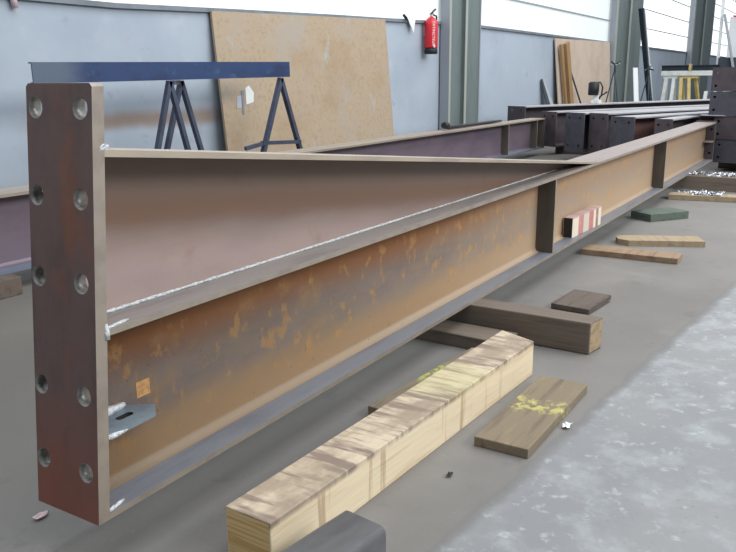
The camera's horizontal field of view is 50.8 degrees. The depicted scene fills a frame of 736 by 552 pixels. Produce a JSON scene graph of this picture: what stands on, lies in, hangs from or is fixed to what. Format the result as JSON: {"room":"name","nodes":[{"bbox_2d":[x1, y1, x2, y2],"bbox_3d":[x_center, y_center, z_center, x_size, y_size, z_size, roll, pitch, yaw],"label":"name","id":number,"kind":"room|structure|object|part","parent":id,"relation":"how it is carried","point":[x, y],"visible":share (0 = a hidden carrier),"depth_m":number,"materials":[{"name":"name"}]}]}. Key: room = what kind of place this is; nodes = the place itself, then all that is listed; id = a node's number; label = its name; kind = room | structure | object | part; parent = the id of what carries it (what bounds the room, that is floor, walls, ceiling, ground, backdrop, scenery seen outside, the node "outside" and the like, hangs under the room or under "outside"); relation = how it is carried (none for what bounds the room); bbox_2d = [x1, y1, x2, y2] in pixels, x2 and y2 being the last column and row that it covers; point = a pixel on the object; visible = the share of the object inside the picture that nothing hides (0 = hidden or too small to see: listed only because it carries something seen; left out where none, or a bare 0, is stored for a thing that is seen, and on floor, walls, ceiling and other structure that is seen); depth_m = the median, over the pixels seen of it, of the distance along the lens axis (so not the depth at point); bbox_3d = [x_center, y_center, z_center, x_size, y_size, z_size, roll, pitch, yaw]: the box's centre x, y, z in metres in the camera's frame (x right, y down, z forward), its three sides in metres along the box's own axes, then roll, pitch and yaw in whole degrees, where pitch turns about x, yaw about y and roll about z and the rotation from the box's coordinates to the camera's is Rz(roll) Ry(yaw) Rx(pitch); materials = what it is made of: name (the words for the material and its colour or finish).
{"room":"metal workshop","nodes":[
{"label":"metal workshop","id":0,"kind":"room"},
{"bbox_2d":[0,0,722,188],"bbox_3d":[4.519,-3.981,15.908,0.200,1.640,43.000,8,17,30],"label":"wall","id":1,"kind":"structure","parent":0,"point":[513,65],"depth_m":6.04,"materials":[{"name":"grey paint"}]},
{"bbox_2d":[10,0,17,7],"bbox_3d":[-2.224,-1.863,4.827,0.044,0.373,0.049,8,17,30],"label":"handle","id":2,"kind":"object","parent":1,"relation":"hanging from","point":[14,4],"visible":1,"depth_m":4.86,"materials":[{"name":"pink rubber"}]},
{"bbox_2d":[27,0,440,24],"bbox_3d":[-2.800,-1.599,3.953,0.030,0.188,14.400,8,17,30],"label":"trim","id":3,"kind":"structure","parent":1,"relation":"attached to","point":[73,2],"depth_m":6.09,"materials":[{"name":"grey metal"}]},
{"bbox_2d":[92,0,440,20],"bbox_3d":[-2.846,-3.063,3.601,0.050,3.130,14.400,8,17,30],"label":"window","id":4,"kind":"structure","parent":1,"relation":"in","point":[420,9],"depth_m":7.83,"materials":[{"name":"white glass"}]},
{"bbox_2d":[402,14,415,32],"bbox_3d":[0.495,-2.961,9.094,0.036,0.200,0.328,8,17,30],"label":"strip","id":5,"kind":"object","parent":1,"relation":"hanging from","point":[411,20],"visible":1,"depth_m":9.12,"materials":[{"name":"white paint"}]},
{"bbox_2d":[423,9,437,53],"bbox_3d":[0.768,-2.978,9.434,0.185,0.530,0.178,-2,14,-6],"label":"fire extinguisher","id":6,"kind":"object","parent":1,"relation":"attached to","point":[430,27],"visible":1,"depth_m":9.39,"materials":[{"name":"red metal"}]},
{"bbox_2d":[481,25,607,41],"bbox_3d":[3.280,-4.195,13.547,0.030,0.037,7.100,8,17,30],"label":"trim","id":7,"kind":"structure","parent":1,"relation":"attached to","point":[482,26],"depth_m":12.62,"materials":[{"name":"grey metal"}]},
{"bbox_2d":[481,0,610,40],"bbox_3d":[3.233,-5.651,13.197,0.050,2.962,7.100,8,17,30],"label":"window","id":8,"kind":"structure","parent":1,"relation":"in","point":[587,19],"depth_m":13.42,"materials":[{"name":"white glass"}]},
{"bbox_2d":[641,46,686,52],"bbox_3d":[8.107,-6.186,21.182,0.030,0.035,6.800,8,17,30],"label":"trim","id":9,"kind":"structure","parent":1,"relation":"attached to","point":[641,46],"depth_m":21.32,"materials":[{"name":"grey metal"}]},
{"bbox_2d":[641,0,690,51],"bbox_3d":[8.061,-7.642,20.831,0.050,2.960,6.800,8,17,30],"label":"window","id":10,"kind":"structure","parent":1,"relation":"in","point":[667,20],"depth_m":21.33,"materials":[{"name":"white glass"}]},
{"bbox_2d":[711,0,735,56],"bbox_3d":[13.723,-9.976,29.788,0.050,2.960,7.500,8,17,30],"label":"window","id":11,"kind":"structure","parent":1,"relation":"in","point":[730,5],"depth_m":29.61,"materials":[{"name":"white glass"}]},
{"bbox_2d":[0,146,735,551],"bbox_3d":[10.360,-2.301,12.653,13.480,0.100,43.000,8,17,30],"label":"floor","id":12,"kind":"structure","parent":0,"point":[645,461],"depth_m":2.03,"materials":[{"name":"concrete"}]},
{"bbox_2d":[0,274,22,299],"bbox_3d":[-1.776,0.025,3.572,0.446,0.083,0.120,9,17,33],"label":"timber baulk","id":13,"kind":"object","parent":12,"relation":"on","point":[10,285],"visible":1,"depth_m":3.46,"materials":[{"name":"brown wood"}]},
{"bbox_2d":[0,118,544,275],"bbox_3d":[-0.367,-0.749,5.676,0.190,0.390,9.418,8,17,30],"label":"steel beam","id":14,"kind":"structure","parent":13,"relation":"on","point":[497,140],"depth_m":6.79,"materials":[{"name":"metal"}]},
{"bbox_2d":[441,120,501,128],"bbox_3d":[1.113,-1.592,8.022,0.070,0.076,1.502,8,17,30],"label":"hose","id":15,"kind":"object","parent":14,"relation":"on","point":[446,125],"visible":1,"depth_m":7.80,"materials":[{"name":"rubber"}]},
{"bbox_3d":[2.086,-1.766,9.554,0.186,0.363,0.018,8,17,30],"label":"plate","id":16,"kind":"part","parent":14,"relation":"part of","materials":[{"name":"metal"}]},
{"bbox_2d":[32,510,48,518],"bbox_3d":[-0.722,0.527,1.712,0.019,0.007,0.034,7,16,26],"label":"paper scrap","id":17,"kind":"object","parent":12,"relation":"on","point":[40,514],"visible":1,"depth_m":1.71,"materials":[{"name":"white paper"}]},
{"bbox_2d":[154,80,203,149],"bbox_3d":[-1.346,-0.912,5.527,0.232,0.937,0.957,8,17,30],"label":"sawhorse","id":18,"kind":"object","parent":12,"relation":"on","point":[169,91],"visible":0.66,"depth_m":5.41,"materials":[{"name":"blue paint"}]},
{"bbox_2d":[28,62,289,82],"bbox_3d":[-1.296,-1.439,5.436,0.030,0.120,2.430,8,17,30],"label":"steel beam","id":19,"kind":"structure","parent":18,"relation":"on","point":[42,72],"depth_m":5.15,"materials":[{"name":"metal"}]},
{"bbox_3d":[-1.421,-0.834,5.223,0.032,0.935,0.344,8,17,30],"label":"leg","id":20,"kind":"part","parent":18,"relation":"part of","materials":[{"name":"blue paint"}]},
{"bbox_3d":[-1.440,-0.921,5.564,0.032,0.936,0.384,8,17,30],"label":"leg","id":21,"kind":"part","parent":18,"relation":"part of","materials":[{"name":"blue paint"}]},
{"bbox_3d":[-1.271,-0.896,5.461,0.032,0.934,0.294,8,17,30],"label":"leg","id":22,"kind":"part","parent":18,"relation":"part of","materials":[{"name":"blue paint"}]},
{"bbox_3d":[-1.269,-0.992,5.835,0.032,0.935,0.334,8,17,30],"label":"leg","id":23,"kind":"part","parent":18,"relation":"part of","materials":[{"name":"blue paint"}]},
{"bbox_2d":[244,78,302,151],"bbox_3d":[-0.743,-1.159,6.449,0.083,0.953,0.833,8,17,30],"label":"sawhorse","id":24,"kind":"object","parent":12,"relation":"on","point":[280,86],"visible":0.82,"depth_m":6.32,"materials":[{"name":"blue paint"}]},
{"bbox_3d":[-0.822,-1.116,6.281,0.036,0.953,0.454,8,17,30],"label":"leg","id":25,"kind":"part","parent":24,"relation":"part of","materials":[{"name":"blue paint"}]},
{"bbox_3d":[-0.613,-1.202,6.611,0.036,0.952,0.412,8,17,30],"label":"leg","id":26,"kind":"part","parent":24,"relation":"part of","materials":[{"name":"blue paint"}]},
{"bbox_2d":[210,11,393,151],"bbox_3d":[-0.489,-1.790,7.634,0.161,1.569,2.830,8,17,30],"label":"sheet","id":27,"kind":"object","parent":12,"relation":"on","point":[338,88],"visible":0.64,"depth_m":7.49,"materials":[{"name":"beige wood"}]},
{"bbox_2d":[237,86,253,113],"bbox_3d":[-1.061,-1.523,6.705,0.022,0.240,0.245,8,16,29],"label":"tape","id":28,"kind":"object","parent":27,"relation":"attached to","point":[249,93],"visible":1,"depth_m":6.71,"materials":[{"name":"white paper"}]},
{"bbox_2d":[281,510,385,551],"bbox_3d":[-0.310,0.615,1.164,0.108,0.108,0.950,11,18,38],"label":"tube","id":29,"kind":"object","parent":12,"relation":"on","point":[348,531],"visible":1,"depth_m":1.45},
{"bbox_2d":[226,330,533,551],"bbox_3d":[0.138,0.383,2.043,0.132,0.115,1.312,9,17,33],"label":"timber baulk","id":30,"kind":"object","parent":12,"relation":"on","point":[344,473],"visible":1,"depth_m":1.82,"materials":[{"name":"beige wood"}]},
{"bbox_2d":[368,347,473,414],"bbox_3d":[0.218,0.329,2.423,0.098,0.030,0.607,10,18,35],"label":"plank","id":31,"kind":"object","parent":12,"relation":"on","point":[381,402],"visible":0.29,"depth_m":2.33,"materials":[{"name":"brown wood"}]},
{"bbox_2d":[439,0,481,129],"bbox_3d":[1.236,-3.955,10.031,0.130,4.550,1.021,8,17,30],"label":"steel column","id":32,"kind":"structure","parent":12,"relation":"on","point":[460,38],"depth_m":10.22,"materials":[{"name":"grey metal"}]},
{"bbox_3d":[1.388,-4.005,10.225,0.020,4.550,0.459,8,17,30],"label":"plate","id":33,"kind":"part","parent":32,"relation":"part of","materials":[{"name":"grey metal"}]},
{"bbox_2d":[416,320,517,348],"bbox_3d":[0.271,0.204,2.873,0.550,0.048,0.135,9,17,32],"label":"bearer","id":34,"kind":"object","parent":12,"relation":"on","point":[452,333],"visible":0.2,"depth_m":2.79,"materials":[{"name":"brown wood"}]},
{"bbox_2d":[446,298,602,353],"bbox_3d":[0.435,0.155,2.925,0.864,0.114,0.110,9,17,32],"label":"timber baulk","id":35,"kind":"object","parent":12,"relation":"on","point":[550,328],"visible":0.53,"depth_m":2.76,"materials":[{"name":"brown wood"}]},
{"bbox_2d":[26,83,715,525],"bbox_3d":[1.373,-0.740,4.519,0.184,0.816,7.520,8,17,30],"label":"steel beam","id":36,"kind":"structure","parent":35,"relation":"on","point":[188,302],"depth_m":1.83,"materials":[{"name":"brown metal"}]},
{"bbox_3d":[-0.564,0.057,1.460,0.180,0.816,0.105,8,17,30],"label":"plate","id":37,"kind":"part","parent":36,"relation":"part of","materials":[{"name":"brown metal"}]},
{"bbox_3d":[-0.487,0.284,1.549,0.083,0.010,0.150,8,17,30],"label":"gusset plate","id":38,"kind":"part","parent":36,"relation":"part of","materials":[{"name":"grey metal"}]},
{"bbox_2d":[563,205,601,237],"bbox_3d":[1.155,-0.296,4.168,0.050,0.105,0.460,9,17,33],"label":"block","id":39,"kind":"object","parent":36,"relation":"on","point":[575,224],"visible":1,"depth_m":4.09,"materials":[{"name":"paint"}]},
{"bbox_3d":[3.330,-1.339,7.669,0.180,0.385,0.020,8,17,30],"label":"plate","id":40,"kind":"part","parent":36,"relation":"part of","materials":[{"name":"brown metal"}]},
{"bbox_2d":[474,375,586,458],"bbox_3d":[0.473,0.387,2.195,0.152,0.027,0.503,8,17,31],"label":"plank","id":41,"kind":"object","parent":12,"relation":"on","point":[519,429],"visible":1,"depth_m":2.13,"materials":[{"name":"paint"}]},
{"bbox_2d":[541,79,552,104],"bbox_3d":[3.253,-2.971,13.488,0.785,0.900,0.173,-13,19,-40],"label":"steel angle","id":42,"kind":"object","parent":12,"relation":"on","point":[547,97],"visible":0.36,"depth_m":13.29,"materials":[{"name":"grey metal"}]},
{"bbox_2d":[559,44,567,103],"bbox_3d":[3.510,-3.360,13.836,0.437,1.495,0.058,-13,19,-40],"label":"timber post","id":43,"kind":"object","parent":12,"relation":"on","point":[560,45],"visible":0.56,"depth_m":13.71,"materials":[{"name":"brown wood"}]},
{"bbox_2d":[562,422,571,427],"bbox_3d":[0.547,0.409,2.131,0.023,0.005,0.038,8,17,30],"label":"paper scrap","id":44,"kind":"object","parent":12,"relation":"on","point":[566,424],"visible":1,"depth_m":2.13,"materials":[{"name":"white paper"}]},
{"bbox_2d":[563,42,573,103],"bbox_3d":[3.633,-3.412,13.966,0.093,1.555,0.563,13,19,42],"label":"timber post","id":45,"kind":"object","parent":12,"relation":"on","point":[567,56],"visible":0.56,"depth_m":13.81,"materials":[{"name":"brown wood"}]},
{"bbox_2d":[572,74,580,102],"bbox_3d":[3.894,-3.442,14.445,0.032,1.352,1.327,10,18,35],"label":"rod","id":46,"kind":"object","parent":12,"relation":"on","point":[572,74],"visible":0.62,"depth_m":14.39,"materials":[{"name":"grey metal"}]},
{"bbox_2d":[551,289,610,314],"bbox_3d":[0.901,0.107,3.270,0.168,0.022,0.252,10,19,36],"label":"plank","id":47,"kind":"object","parent":12,"relation":"on","point":[579,301],"visible":1,"depth_m":3.23,"materials":[{"name":"brown wood"}]},
{"bbox_2d":[554,38,609,103],"bbox_3d":[4.227,-3.766,15.095,0.120,1.630,3.580,8,17,30],"label":"board","id":48,"kind":"object","parent":12,"relation":"on","point":[590,60],"visible":0.64,"depth_m":15.05,"materials":[{"name":"beige wood"}]},
{"bbox_2d":[605,61,620,102],"bbox_3d":[4.767,-3.598,15.245,0.353,1.226,0.404,8,17,30],"label":"stand","id":49,"kind":"object","parent":12,"relation":"on","point":[613,63],"visible":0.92,"depth_m":15.12,"materials":[{"name":"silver metal"}]},
{"bbox_3d":[4.721,-3.531,15.292,0.243,1.075,0.023,8,17,30],"label":"leg","id":50,"kind":"part","parent":49,"relation":"part of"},
{"bbox_3d":[4.812,-3.491,15.130,0.023,1.075,0.243,0,14,2],"label":"leg","id":51,"kind":"part","parent":49,"relation":"part of","materials":[{"name":"grey metal"}]},
{"bbox_3d":[4.911,-3.532,15.287,0.243,1.075,0.023,-8,16,-27],"label":"leg","id":52,"kind":"part","parent":49,"relation":"part of","materials":[{"name":"grey metal"}]},
{"bbox_2d":[609,0,643,101],"bbox_3d":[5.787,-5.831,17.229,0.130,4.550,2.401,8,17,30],"label":"steel column","id":53,"kind":"structure","parent":12,"relation":"on","point":[625,35],"depth_m":17.26,"materials":[{"name":"grey metal"}]},
{"bbox_3d":[6.115,-5.954,17.702,0.020,4.550,1.080,8,17,30],"label":"plate","id":54,"kind":"part","parent":53,"relation":"part of","materials":[{"name":"grey metal"}]},
{"bbox_2d":[581,244,681,263],"bbox_3d":[1.404,-0.119,4.138,0.495,0.030,0.154,8,16,29],"label":"plank","id":55,"kind":"object","parent":12,"relation":"on","point":[590,249],"visible":1,"depth_m":4.10,"materials":[{"name":"brown wood"}]},
{"bbox_2d":[555,146,713,154],"bbox_3d":[3.176,-1.491,9.314,1.850,0.100,0.140,8,17,30],"label":"bearer","id":56,"kind":"object","parent":12,"relation":"on","point":[560,150],"visible":0.24,"depth_m":9.66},
{"bbox_2d":[542,104,708,146],"bbox_3d":[5.223,-2.324,11.450,7.218,0.423,0.240,-10,17,-32],"label":"steel beam","id":57,"kind":"structure","parent":56,"relation":"on","point":[555,121],"depth_m":9.60,"materials":[{"name":"grey metal"}]},
{"bbox_3d":[2.222,-1.808,9.529,0.018,0.422,0.240,-10,17,-32],"label":"plate","id":58,"kind":"part","parent":57,"relation":"part of","materials":[{"name":"grey metal"}]},
{"bbox_2d":[588,108,708,152],"bbox_3d":[5.487,-2.099,10.529,7.018,0.438,0.250,-10,17,-32],"label":"steel beam","id":59,"kind":"structure","parent":56,"relation":"on","point":[599,123],"depth_m":8.71,"materials":[{"name":"grey metal"}]},
{"bbox_3d":[2.570,-1.597,8.661,0.018,0.437,0.250,-10,17,-32],"label":"plate","id":60,"kind":"part","parent":59,"relation":"part of","materials":[{"name":"grey metal"}]},
{"bbox_2d":[609,111,714,151],"bbox_3d":[4.989,-1.860,9.610,6.018,0.438,0.280,-11,18,-35],"label":"steel beam","id":61,"kind":"structure","parent":56,"relation":"on","point":[628,128],"depth_m":7.97,"materials":[{"name":"grey metal"}]},
{"bbox_3d":[2.579,-1.398,7.884,0.018,0.437,0.280,-11,18,-35],"label":"plate","id":62,"kind":"part","parent":61,"relation":"part of","materials":[{"name":"grey metal"}]},
{"bbox_2d":[633,68,638,101],"bbox_3d":[5.718,-3.874,16.541,0.100,1.108,0.331,-1,14,-3],"label":"bar","id":63,"kind":"object","parent":12,"relation":"on","point":[635,70],"visible":0.64,"depth_m":16.53,"materials":[{"name":"white metal"}]},
{"bbox_2d":[638,8,651,100],"bbox_3d":[6.254,-4.755,17.426,0.841,2.379,0.100,-13,19,-40],"label":"bar","id":64,"kind":"object","parent":12,"relation":"on","point":[641,10],"visible":0.64,"depth_m":17.22,"materials":[{"name":"black metal"}]},
{"bbox_2d":[640,64,653,100],"bbox_3d":[5.995,-3.978,16.793,0.323,1.176,0.369,8,17,30],"label":"stand","id":65,"kind":"object","parent":12,"relation":"on","point":[649,68],"visible":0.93,"depth_m":16.68,"materials":[{"name":"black metal"}]},
{"bbox_2d":[644,8,652,100],"bbox_3d":[6.373,-4.823,17.648,0.794,2.389,0.100,-13,19,-39],"label":"bar","id":66,"kind":"object","parent":12,"relation":"on","point":[644,8],"visible":0.21,"depth_m":17.45,"materials":[{"name":"grey metal"}]},
{"bbox_2d":[630,207,688,221],"bbox_3d":[1.974,-0.417,5.247,0.330,0.050,0.191,-7,16,-23],"label":"plank","id":67,"kind":"object","parent":12,"relation":"on","point":[665,213],"visible":1,"depth_m":5.19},
{"bbox_2d":[616,235,704,246],"bbox_3d":[1.668,-0.201,4.448,0.465,0.032,0.164,1,14,6],"label":"plank","id":68,"kind":"object","parent":12,"relation":"on","point":[627,240],"visible":1,"depth_m":4.39,"materials":[{"name":"beige wood"}]},
{"bbox_2d":[661,76,677,100],"bbox_3d":[6.787,-4.034,17.489,0.309,0.934,0.561,8,17,30],"label":"trestle","id":69,"kind":"object","parent":12,"relation":"on","point":[666,78],"visible":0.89,"depth_m":17.38,"materials":[{"name":"white paint"}]},
{"bbox_3d":[6.630,-3.994,17.424,0.070,0.892,0.265,12,19,41],"label":"leg","id":70,"kind":"part","parent":69,"relation":"part of","materials":[{"name":"white paint"}]},
{"bbox_3d":[6.784,-3.972,17.333,0.070,0.892,0.261,8,17,30],"label":"leg","id":71,"kind":"part","parent":69,"relation":"part of","materials":[{"name":"white paint"}]},
{"bbox_3d":[6.934,-4.034,17.570,0.070,0.892,0.261,8,17,30],"label":"leg","id":72,"kind":"part","parent":69,"relation":"part of","materials":[{"name":"white paint"}]},
{"bbox_2d":[678,76,699,99],"bbox_3d":[7.167,-3.979,17.265,0.504,0.935,0.576,8,17,30],"label":"trestle","id":73,"kind":"object","parent":12,"relation":"on","point":[681,94],"visible":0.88,"depth_m":17.21,"materials":[{"name":"yellow paint"}]},
{"bbox_3d":[6.937,-3.950,17.242,0.070,0.892,0.269,4,15,15],"label":"leg","id":74,"kind":"part","parent":73,"relation":"part of","materials":[{"name":"yellow paint"}]},
{"bbox_3d":[7.096,-4.011,17.474,0.276,0.892,0.070,-11,18,-36],"label":"leg","id":75,"kind":"part","parent":73,"relation":"part of","materials":[{"name":"yellow paint"}]},
{"bbox_2d":[661,70,712,75],"bbox_3d":[7.128,-4.489,17.155,1.200,0.105,0.160,8,17,30],"label":"board","id":76,"kind":"object","parent":73,"relation":"on","point":[663,73],"visible":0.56,"depth_m":17.12,"materials":[{"name":"white paint"}]},
{"bbox_2d":[661,65,688,70],"bbox_3d":[6.851,-4.639,17.291,0.565,0.120,0.120,8,17,30],"label":"steel beam","id":77,"kind":"structure","parent":76,"relation":"on","point":[664,67],"depth_m":17.26,"materials":[{"name":"black metal"}]},
{"bbox_2d":[692,65,719,70],"bbox_3d":[7.404,-4.559,16.962,0.550,0.120,0.120,8,17,30],"label":"steel beam","id":78,"kind":"structure","parent":76,"relation":"on","point":[695,67],"depth_m":16.97,"materials":[{"name":"black metal"}]},
{"bbox_3d":[7.091,-3.928,17.151,0.070,0.893,0.283,1,14,6],"label":"leg","id":79,"kind":"part","parent":73,"relation":"part of","materials":[{"name":"yellow paint"}]},
{"bbox_3d":[7.365,-3.972,17.314,0.297,0.894,0.070,-8,16,-26],"label":"leg","id":80,"kind":"part","parent":73,"relation":"part of","materials":[{"name":"yellow paint"}]},
{"bbox_2d":[684,0,715,99],"bbox_3d":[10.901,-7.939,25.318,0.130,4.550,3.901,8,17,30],"label":"steel column","id":81,"kind":"structure","parent":12,"relation":"on","point":[702,12],"depth_m":25.14,"materials":[{"name":"grey metal"}]},
{"bbox_3d":[11.421,-8.142,26.094,0.020,4.550,1.755,8,17,30],"label":"plate","id":82,"kind":"part","parent":81,"relation":"part of","materials":[{"name":"grey metal"}]},
{"bbox_2d":[667,173,735,191],"bbox_3d":[2.975,-0.788,6.535,1.300,0.114,0.260,8,17,30],"label":"timber baulk","id":83,"kind":"object","parent":12,"relation":"on","point":[694,182],"visible":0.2,"depth_m":6.48,"materials":[{"name":"brown wood"}]},
{"bbox_2d":[688,171,735,176],"bbox_3d":[2.925,-0.865,6.566,0.376,0.030,0.232,8,17,30],"label":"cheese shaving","id":84,"kind":"object","parent":83,"relation":"on","point":[697,172],"visible":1,"depth_m":6.56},
{"bbox_2d":[668,192,735,202],"bbox_3d":[2.731,-0.599,5.953,0.789,0.040,0.153,5,15,22],"label":"plank","id":85,"kind":"object","parent":12,"relation":"on","point":[672,195],"visible":1,"depth_m":5.95,"materials":[{"name":"beige wood"}]},
{"bbox_2d":[675,188,725,195],"bbox_3d":[2.655,-0.677,6.223,0.420,0.067,0.565,8,17,30],"label":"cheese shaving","id":86,"kind":"object","parent":85,"relation":"on","point":[700,192],"visible":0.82,"depth_m":6.03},
{"bbox_2d":[703,91,707,98],"bbox_3d":[7.353,-3.739,16.966,0.100,0.600,0.200,8,17,30],"label":"white offcut","id":87,"kind":"object","parent":12,"relation":"on","point":[705,92],"visible":0.36,"depth_m":16.90,"materials":[{"name":"paint"}]},
{"bbox_2d":[714,0,735,91],"bbox_3d":[8.765,-5.635,18.283,0.930,3.600,0.537,8,17,30],"label":"rack","id":88,"kind":"object","parent":12,"relation":"on","point":[723,62],"depth_m":18.35,"materials":[{"name":"white metal"}]},
{"bbox_3d":[8.523,-5.442,18.266,0.394,1.408,0.110,12,19,40],"label":"grey strip","id":89,"kind":"part","parent":88,"relation":"part of","materials":[{"name":"grey metal"}]},
{"bbox_2d":[718,162,735,168],"bbox_3d":[3.914,-1.148,7.967,0.560,0.089,0.140,8,17,30],"label":"bearer","id":90,"kind":"object","parent":12,"relation":"on","point":[720,165],"visible":0.51,"depth_m":8.01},
{"bbox_2d":[713,139,735,163],"bbox_3d":[4.561,-1.451,8.499,2.600,0.226,0.421,-14,19,-42],"label":"steel beam","id":91,"kind":"structure","parent":90,"relation":"on","point":[724,149],"depth_m":7.71,"materials":[{"name":"grey metal"}]},
{"bbox_2d":[714,116,735,139],"bbox_3d":[4.537,-1.677,8.454,2.600,0.226,0.421,-14,19,-42],"label":"steel beam","id":92,"kind":"structure","parent":91,"relation":"on","point":[725,125],"depth_m":7.65,"materials":[{"name":"grey metal"}]},
{"bbox_2d":[700,114,727,115],"bbox_3d":[3.570,-1.583,7.648,0.530,0.009,0.100,8,17,30],"label":"steel packer","id":93,"kind":"object","parent":92,"relation":"on","point":[702,114],"visible":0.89,"depth_m":7.69,"materials":[{"name":"grey metal"}]},
{"bbox_2d":[708,91,735,115],"bbox_3d":[4.484,-1.910,8.427,2.600,0.226,0.421,-14,19,-42],"label":"steel beam","id":94,"kind":"structure","parent":92,"relation":"on","point":[721,103],"depth_m":7.62,"materials":[{"name":"grey metal"}]},
{"bbox_2d":[711,67,735,90],"bbox_3d":[4.482,-2.135,8.370,2.600,0.226,0.421,-14,19,-42],"label":"steel beam","id":95,"kind":"structure","parent":94,"relation":"on","point":[723,78],"depth_m":7.57,"materials":[{"name":"grey metal"}]},
{"bbox_2d":[723,15,735,91],"bbox_3d":[9.053,-5.094,18.724,0.765,2.329,0.040,8,17,30],"label":"sheet","id":96,"kind":"object","parent":12,"relation":"on","point":[732,28],"visible":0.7,"depth_m":18.69,"materials":[{"name":"white"}]},
{"bbox_3d":[2.620,-2.021,11.405,0.550,0.100,0.140,8,17,30],"label":"bearer","id":97,"kind":"object","parent":12,"relation":"on","visible":0},
{"bbox_2d":[507,99,709,120],"bbox_3d":[5.424,-2.747,13.069,8.018,0.438,0.340,-10,17,-32],"label":"steel beam","id":98,"kind":"structure","parent":97,"relation":"on","point":[524,111],"depth_m":11.59,"materials":[{"name":"grey metal"}]},
{"bbox_3d":[2.091,-2.173,10.934,0.018,0.437,0.340,-10,17,-32],"label":"plate","id":99,"kind":"part","parent":98,"relation":"part of","materials":[{"name":"grey metal"}]},
{"bbox_2d":[588,82,607,103],"bbox_3d":[3.463,-2.768,11.689,0.277,0.322,0.190,8,17,30],"label":"drill","id":100,"kind":"object","parent":98,"relation":"on","point":[593,87],"visible":1,"depth_m":11.65,"materials":[{"name":"white paint"}]},
{"bbox_3d":[3.405,-2.829,11.692,0.159,0.200,0.159,8,17,30],"label":"motor","id":101,"kind":"part","parent":100,"relation":"part of","materials":[{"name":"black rubber"}]},
{"bbox_3d":[6.341,-2.038,11.350,1.750,0.100,0.140,8,17,30],"label":"bearer","id":102,"kind":"object","parent":12,"relation":"on","visible":0},
{"bbox_2d":[564,106,708,151],"bbox_3d":[5.269,-2.139,10.693,7.018,0.438,0.270,-10,17,-32],"label":"steel beam","id":103,"kind":"structure","parent":102,"relation":"on","point":[577,126],"depth_m":8.86,"materials":[{"name":"grey metal"}]},
{"bbox_3d":[2.352,-1.637,8.825,0.018,0.437,0.270,-10,17,-32],"label":"plate","id":104,"kind":"part","parent":103,"relation":"part of","materials":[{"name":"grey metal"}]},
{"bbox_3d":[3.097,-1.134,7.918,0.260,0.100,0.100,8,17,30],"label":"bearer","id":105,"kind":"object","parent":12,"relation":"on","visible":0},
{"bbox_2d":[654,115,700,133],"bbox_3d":[3.149,-1.403,7.900,0.170,0.428,0.868,11,18,38],"label":"steel beam","id":106,"kind":"structure","parent":105,"relation":"on","point":[669,123],"depth_m":7.65,"materials":[{"name":"grey metal"}]},
{"bbox_3d":[2.879,-1.319,7.582,0.170,0.427,0.018,11,18,38],"label":"plate","id":107,"kind":"part","parent":106,"relation":"part of","materials":[{"name":"grey metal"}]},
{"bbox_3d":[3.419,-1.486,8.217,0.166,0.428,0.018,11,18,38],"label":"plate","id":108,"kind":"part","parent":106,"relation":"part of","materials":[{"name":"grey metal"}]}
]}

